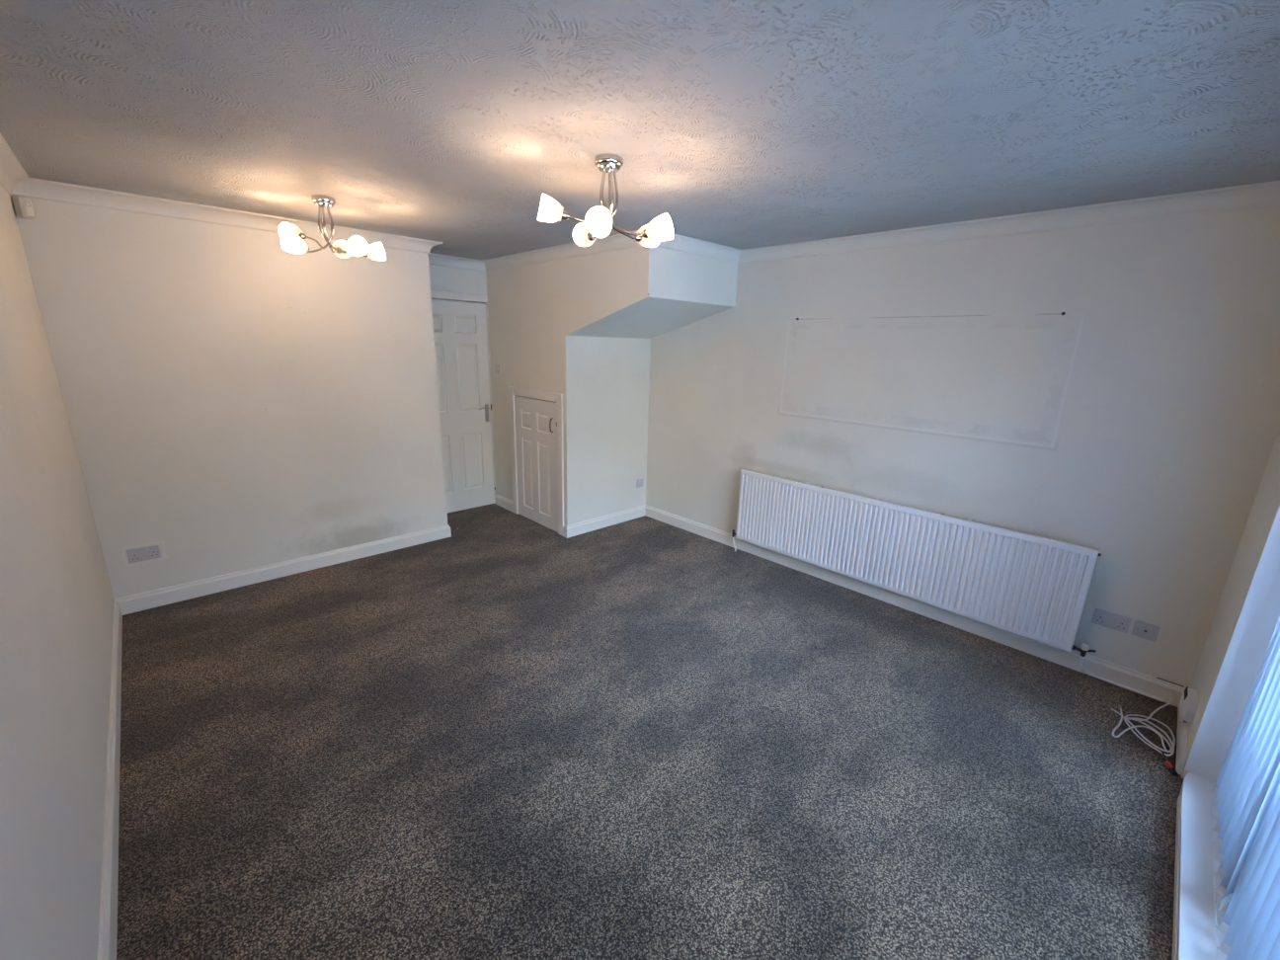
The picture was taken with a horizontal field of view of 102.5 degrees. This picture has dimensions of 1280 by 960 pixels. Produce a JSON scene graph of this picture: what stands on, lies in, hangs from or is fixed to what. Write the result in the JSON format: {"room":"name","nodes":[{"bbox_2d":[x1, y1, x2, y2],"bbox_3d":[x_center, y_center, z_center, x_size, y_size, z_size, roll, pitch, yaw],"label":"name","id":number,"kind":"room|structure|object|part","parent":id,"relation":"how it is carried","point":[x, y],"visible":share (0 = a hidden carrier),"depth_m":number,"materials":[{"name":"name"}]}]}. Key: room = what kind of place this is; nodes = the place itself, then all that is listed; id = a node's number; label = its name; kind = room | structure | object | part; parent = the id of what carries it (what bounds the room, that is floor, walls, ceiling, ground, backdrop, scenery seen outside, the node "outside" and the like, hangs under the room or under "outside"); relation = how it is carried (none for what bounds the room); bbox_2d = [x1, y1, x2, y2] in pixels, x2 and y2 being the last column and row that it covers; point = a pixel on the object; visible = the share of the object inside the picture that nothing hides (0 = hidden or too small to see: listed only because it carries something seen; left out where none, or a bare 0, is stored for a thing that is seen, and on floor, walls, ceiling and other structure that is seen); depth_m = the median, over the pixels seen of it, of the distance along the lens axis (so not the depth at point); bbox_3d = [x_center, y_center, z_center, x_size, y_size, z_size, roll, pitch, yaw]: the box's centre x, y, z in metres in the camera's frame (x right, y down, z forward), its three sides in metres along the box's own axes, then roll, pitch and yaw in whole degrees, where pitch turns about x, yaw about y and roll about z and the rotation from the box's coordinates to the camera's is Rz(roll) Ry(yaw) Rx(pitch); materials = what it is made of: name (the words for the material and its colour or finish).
{"room":"empty living room","nodes":[
{"label":"empty living room","id":0,"kind":"room"},
{"bbox_2d":[0,183,114,959],"bbox_3d":[-1.552,0.157,1.161,0.100,2.400,4.945,-12,20,-42],"label":"wall","id":1,"kind":"structure","parent":0,"point":[57,600],"depth_m":1.52,"materials":[{"name":"paint"}]},
{"bbox_2d":[12,196,35,219],"bbox_3d":[-3.070,-1.357,2.566,0.055,0.090,0.060,3,15,4],"label":"sensor","id":2,"kind":"object","parent":1,"relation":"attached to","point":[24,208],"visible":1,"depth_m":2.55,"materials":[{"name":"grey plastic"}]},
{"bbox_2d":[97,598,122,959],"bbox_3d":[-1.611,1.234,1.562,0.016,0.109,4.545,-12,20,-42],"label":"baseboard","id":3,"kind":"structure","parent":1,"relation":"attached to","point":[108,931],"depth_m":1.77,"materials":[{"name":"white paint"}]},
{"bbox_2d":[10,195,447,598],"bbox_3d":[-2.647,-0.567,3.779,2.076,2.400,0.693,-12,20,-42],"label":"wall","id":4,"kind":"structure","parent":0,"point":[234,400],"depth_m":3.32,"materials":[{"name":"paint"}]},
{"bbox_2d":[126,544,161,562],"bbox_3d":[-3.052,0.454,3.165,0.146,0.086,0.012,-12,20,-42],"label":"double socket","id":5,"kind":"object","parent":4,"relation":"attached to","point":[152,551],"visible":1,"depth_m":3.16,"materials":[{"name":"grey plastic"}]},
{"bbox_2d":[115,524,451,615],"bbox_3d":[-2.633,0.550,4.037,2.092,0.109,0.609,-12,20,-42],"label":"baseboard","id":6,"kind":"structure","parent":4,"relation":"attached to","point":[192,590],"depth_m":3.64,"materials":[{"name":"white paint"}]},
{"bbox_2d":[428,264,495,503],"bbox_3d":[-1.824,-0.856,4.958,0.793,2.400,0.120,-12,20,-42],"label":"doorway","id":7,"kind":"structure","parent":4,"relation":"in","point":[442,279],"depth_m":4.75,"materials":[{"name":"paint"}]},
{"bbox_2d":[430,290,496,512],"bbox_3d":[-1.781,-0.698,4.948,0.792,2.102,0.098,-12,20,-42],"label":"door","id":8,"kind":"structure","parent":7,"relation":"attached to","point":[461,335],"depth_m":5.02,"materials":[{"name":"white paint"}]},
{"bbox_3d":[-1.546,-0.679,5.197,0.036,0.179,0.011,-12,20,-42],"label":"handle","id":9,"kind":"part","parent":8,"relation":"part of","materials":[{"name":"silver metal"}]},
{"bbox_2d":[485,245,737,525],"bbox_3d":[-0.385,-0.779,4.822,1.076,2.400,2.329,-12,20,-42],"label":"wall","id":10,"kind":"structure","parent":0,"point":[582,329],"depth_m":4.46,"materials":[{"name":"paint"}]},
{"bbox_2d":[495,364,500,373],"bbox_3d":[-1.384,-1.085,5.011,0.014,0.086,0.086,-12,20,-42],"label":"light switch","id":11,"kind":"object","parent":10,"relation":"attached to","point":[498,366],"visible":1,"depth_m":5.00,"materials":[{"name":"grey plastic"}]},
{"bbox_2d":[494,493,513,512],"bbox_3d":[-1.407,0.239,5.344,0.016,0.109,0.366,-12,20,-42],"label":"baseboard","id":12,"kind":"structure","parent":10,"relation":"attached to","point":[505,503],"depth_m":5.34,"materials":[{"name":"white paint"}]},
{"bbox_2d":[508,386,563,535],"bbox_3d":[-0.953,-0.199,4.784,0.089,1.268,0.861,-12,20,-42],"label":"door","id":13,"kind":"structure","parent":10,"relation":"in","point":[536,422],"depth_m":4.75,"materials":[{"name":"white paint"}]},
{"bbox_2d":[562,504,645,538],"bbox_3d":[-0.311,0.381,4.928,0.992,0.109,0.061,-12,20,-42],"label":"baseboard","id":14,"kind":"structure","parent":10,"relation":"attached to","point":[585,526],"depth_m":4.85,"materials":[{"name":"white paint"}]},
{"bbox_2d":[637,478,643,487],"bbox_3d":[0.002,0.031,5.109,0.086,0.086,0.012,-12,20,-42],"label":"socket","id":15,"kind":"object","parent":10,"relation":"attached to","point":[639,481],"visible":1,"depth_m":5.10,"materials":[{"name":"grey plastic"}]},
{"bbox_2d":[0,0,1279,259],"bbox_3d":[-0.299,-1.413,2.379,4.045,0.080,5.538,-12,20,-42],"label":"ceiling","id":16,"kind":"structure","parent":0,"point":[747,123],"depth_m":1.59,"materials":[{"name":"white paint"}]},
{"bbox_2d":[278,194,385,260],"bbox_3d":[-1.675,-1.358,2.789,0.516,0.312,0.524,-12,20,-42],"label":"ceiling light","id":17,"kind":"object","parent":16,"relation":"hanging from","point":[292,237],"visible":1,"depth_m":2.75,"materials":[{"name":"white glass"}]},
{"bbox_3d":[-1.893,-1.344,2.805,0.090,0.096,0.096,15,15,1],"label":"lamp shade","id":18,"kind":"part","parent":17,"relation":"part of","materials":[{"name":"white glass"}]},
{"bbox_3d":[-1.751,-1.196,2.621,0.096,0.096,0.090,5,2,14],"label":"lamp shade","id":19,"kind":"part","parent":17,"relation":"part of","materials":[{"name":"white glass"}]},
{"bbox_3d":[-1.742,-1.368,2.786,0.174,0.217,0.011,3,15,4],"label":"arm","id":20,"kind":"part","parent":17,"relation":"part of","materials":[{"name":"silver metal"}]},
{"bbox_3d":[-1.709,-1.334,2.740,0.011,0.257,0.184,5,15,14],"label":"arm","id":21,"kind":"part","parent":17,"relation":"part of","materials":[{"name":"silver metal"}]},
{"bbox_3d":[-1.708,-1.376,2.837,0.011,0.225,0.193,-2,15,-13],"label":"arm","id":22,"kind":"part","parent":17,"relation":"part of","materials":[{"name":"silver metal"}]},
{"bbox_3d":[-1.647,-1.367,2.818,0.199,0.230,0.011,-9,18,-35],"label":"arm","id":23,"kind":"part","parent":17,"relation":"part of","materials":[{"name":"silver metal"}]},
{"bbox_3d":[-1.642,-1.342,2.759,0.202,0.247,0.011,10,17,27],"label":"arm","id":24,"kind":"part","parent":17,"relation":"part of","materials":[{"name":"silver metal"}]},
{"bbox_3d":[-1.748,-1.347,3.006,0.096,0.096,0.090,-2,28,-13],"label":"lamp shade","id":25,"kind":"part","parent":17,"relation":"part of","materials":[{"name":"white glass"}]},
{"bbox_3d":[-1.511,-1.222,2.714,0.062,0.038,0.038,-5,10,30],"label":"bulb","id":26,"kind":"part","parent":17,"relation":"part of","materials":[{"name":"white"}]},
{"bbox_3d":[-1.502,-1.223,2.709,0.090,0.096,0.096,-5,10,30],"label":"lamp shade","id":27,"kind":"part","parent":17,"relation":"part of","materials":[{"name":"white glass"}]},
{"bbox_3d":[-1.517,-1.300,2.934,0.090,0.096,0.096,-23,26,-30],"label":"lamp shade","id":28,"kind":"part","parent":17,"relation":"part of","materials":[{"name":"white glass"}]},
{"bbox_2d":[537,153,673,246],"bbox_3d":[-0.122,-1.119,2.091,0.542,0.330,0.532,-12,20,-42],"label":"ceiling light","id":29,"kind":"object","parent":16,"relation":"hanging from","point":[599,223],"visible":1,"depth_m":2.02,"materials":[{"name":"white glass"}]},
{"bbox_3d":[-0.353,-1.069,2.042,0.090,0.096,0.096,11,12,-16],"label":"lamp shade","id":30,"kind":"part","parent":29,"relation":"part of","materials":[{"name":"white glass"}]},
{"bbox_3d":[-0.236,-1.087,2.286,0.096,0.096,0.090,-7,30,-29],"label":"lamp shade","id":31,"kind":"part","parent":29,"relation":"part of","materials":[{"name":"white glass"}]},
{"bbox_3d":[-0.189,-1.133,2.064,0.180,0.216,0.112,-12,20,-42],"label":"arm","id":32,"kind":"part","parent":29,"relation":"part of","materials":[{"name":"silver metal"}]},
{"bbox_3d":[-0.147,-0.942,1.903,0.096,0.096,0.090,3,2,4],"label":"lamp shade","id":33,"kind":"part","parent":29,"relation":"part of","materials":[{"name":"white glass"}]},
{"bbox_3d":[-0.146,-0.942,1.913,0.038,0.038,0.062,3,2,4],"label":"bulb","id":34,"kind":"part","parent":29,"relation":"part of","materials":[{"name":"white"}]},
{"bbox_3d":[-0.155,-1.139,2.128,0.057,0.234,0.189,-12,20,-42],"label":"arm","id":35,"kind":"part","parent":29,"relation":"part of","materials":[{"name":"silver metal"}]},
{"bbox_3d":[-0.132,-1.092,2.030,0.010,0.275,0.197,3,15,4],"label":"arm","id":36,"kind":"part","parent":29,"relation":"part of","materials":[{"name":"silver metal"}]},
{"bbox_3d":[-0.085,-1.135,2.123,0.203,0.235,0.017,-12,20,-42],"label":"arm","id":37,"kind":"part","parent":29,"relation":"part of","materials":[{"name":"silver metal"}]},
{"bbox_3d":[-0.073,-1.108,2.062,0.088,0.256,0.183,-12,20,-42],"label":"arm","id":38,"kind":"part","parent":29,"relation":"part of","materials":[{"name":"silver metal"}]},
{"bbox_3d":[0.028,-1.072,2.262,0.096,0.096,0.090,15,33,42],"label":"lamp shade","id":39,"kind":"part","parent":29,"relation":"part of","materials":[{"name":"white glass"}]},
{"bbox_3d":[0.074,-0.989,2.030,0.090,0.096,0.096,-6,11,24],"label":"lamp shade","id":40,"kind":"part","parent":29,"relation":"part of","materials":[{"name":"white glass"}]},
{"bbox_2d":[116,503,1183,959],"bbox_3d":[-0.367,0.974,3.010,4.045,0.060,5.538,-12,20,-42],"label":"floor","id":41,"kind":"structure","parent":0,"point":[507,736],"depth_m":2.12,"materials":[{"name":"grey carpet"}]},
{"bbox_2d":[1111,690,1175,756],"bbox_3d":[2.430,1.123,2.480,0.530,0.076,0.224,-12,20,-42],"label":"coaxial cable","id":42,"kind":"object","parent":41,"relation":"on","point":[1126,718],"visible":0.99,"depth_m":2.40,"materials":[{"name":"white plastic"}]},
{"bbox_2d":[1161,750,1178,776],"bbox_3d":[2.271,1.218,2.213,0.023,0.020,0.135,9,16,25],"label":"connector","id":43,"kind":"object","parent":41,"relation":"on","point":[1171,769],"visible":1,"depth_m":2.18,"materials":[{"name":"red plastic"}]},
{"bbox_2d":[645,206,1279,687],"bbox_3d":[1.565,-0.386,3.550,0.100,2.400,4.166,-12,20,-42],"label":"wall","id":44,"kind":"structure","parent":0,"point":[1137,425],"depth_m":2.82,"materials":[{"name":"paint"}]},
{"bbox_2d":[0,133,1279,271],"bbox_3d":[-0.370,-1.354,2.469,3.845,0.083,5.138,-12,20,-42],"label":"trim","id":45,"kind":"structure","parent":44,"relation":"attached to","point":[14,179],"depth_m":2.92,"materials":[{"name":"white paint"}]},
{"bbox_2d":[644,504,1186,707],"bbox_3d":[1.387,0.700,3.908,0.016,0.109,3.866,-12,20,-42],"label":"baseboard","id":46,"kind":"structure","parent":44,"relation":"attached to","point":[1146,683],"depth_m":3.27,"materials":[{"name":"white paint"}]},
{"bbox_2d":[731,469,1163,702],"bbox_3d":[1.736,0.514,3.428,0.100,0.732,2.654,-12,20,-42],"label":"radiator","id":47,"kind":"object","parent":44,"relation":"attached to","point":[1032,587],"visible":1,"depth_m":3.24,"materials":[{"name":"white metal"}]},
{"bbox_3d":[1.590,0.428,3.501,0.014,0.598,2.227,-12,20,-42],"label":"panel","id":48,"kind":"part","parent":47,"relation":"part of","materials":[{"name":"white metal"}]},
{"bbox_3d":[1.596,0.427,3.507,0.012,0.596,2.225,-12,20,-42],"label":"panel","id":49,"kind":"part","parent":47,"relation":"part of","materials":[{"name":"white metal"}]},
{"bbox_2d":[1091,608,1131,633],"bbox_3d":[2.501,0.746,2.728,0.012,0.086,0.146,-12,20,-42],"label":"double socket","id":50,"kind":"object","parent":44,"relation":"attached to","point":[1105,618],"visible":1,"depth_m":2.72,"materials":[{"name":"grey plastic"}]},
{"bbox_2d":[1131,620,1160,641],"bbox_3d":[2.593,0.773,2.636,0.013,0.086,0.090,-12,20,-42],"label":"socket","id":51,"kind":"object","parent":44,"relation":"attached to","point":[1142,629],"visible":1,"depth_m":2.63,"materials":[{"name":"grey plastic"}]},
{"bbox_2d":[1156,677,1184,687],"bbox_3d":[2.683,1.023,2.602,0.005,0.004,0.097,-12,20,-42],"label":"trim","id":52,"kind":"structure","parent":44,"relation":"attached to","point":[1157,678],"depth_m":2.60,"materials":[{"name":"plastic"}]},
{"bbox_2d":[1180,428,1279,782],"bbox_3d":[1.478,0.318,0.880,3.845,2.400,0.300,-12,20,-42],"label":"wall","id":53,"kind":"structure","parent":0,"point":[1266,503],"depth_m":2.03,"materials":[{"name":"paint"}]},
{"bbox_2d":[1175,695,1188,774],"bbox_3d":[2.499,1.139,2.368,0.625,0.109,0.016,-12,20,-42],"label":"baseboard","id":54,"kind":"structure","parent":53,"relation":"attached to","point":[1182,727],"depth_m":2.24,"materials":[{"name":"white paint"}]},
{"bbox_2d":[1179,686,1199,722],"bbox_3d":[2.443,1.014,2.294,0.034,0.170,0.161,13,19,37],"label":"junction box","id":55,"kind":"object","parent":53,"relation":"attached to","point":[1189,700],"visible":0.99,"depth_m":2.26,"materials":[{"name":"white plastic"}]},
{"bbox_2d":[1172,772,1229,959],"bbox_3d":[1.382,0.491,0.842,2.800,2.080,0.309,-12,20,-42],"label":"windowsill","id":56,"kind":"structure","parent":53,"relation":"attached to","point":[1196,925],"depth_m":1.69,"materials":[{"name":"white plastic"}]},
{"bbox_2d":[1209,617,1279,959],"bbox_3d":[1.359,0.452,0.858,2.780,2.015,0.091,-12,20,-42],"label":"vertical blind","id":57,"kind":"object","parent":53,"relation":"attached to","point":[1246,788],"visible":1,"depth_m":1.55,"materials":[{"name":"white fabric"}]},
{"bbox_3d":[1.282,1.415,1.125,2.589,0.015,0.005,-12,20,-42],"label":"bead chain","id":58,"kind":"part","parent":57,"relation":"part of","materials":[{"name":"white plastic"}]}
]}

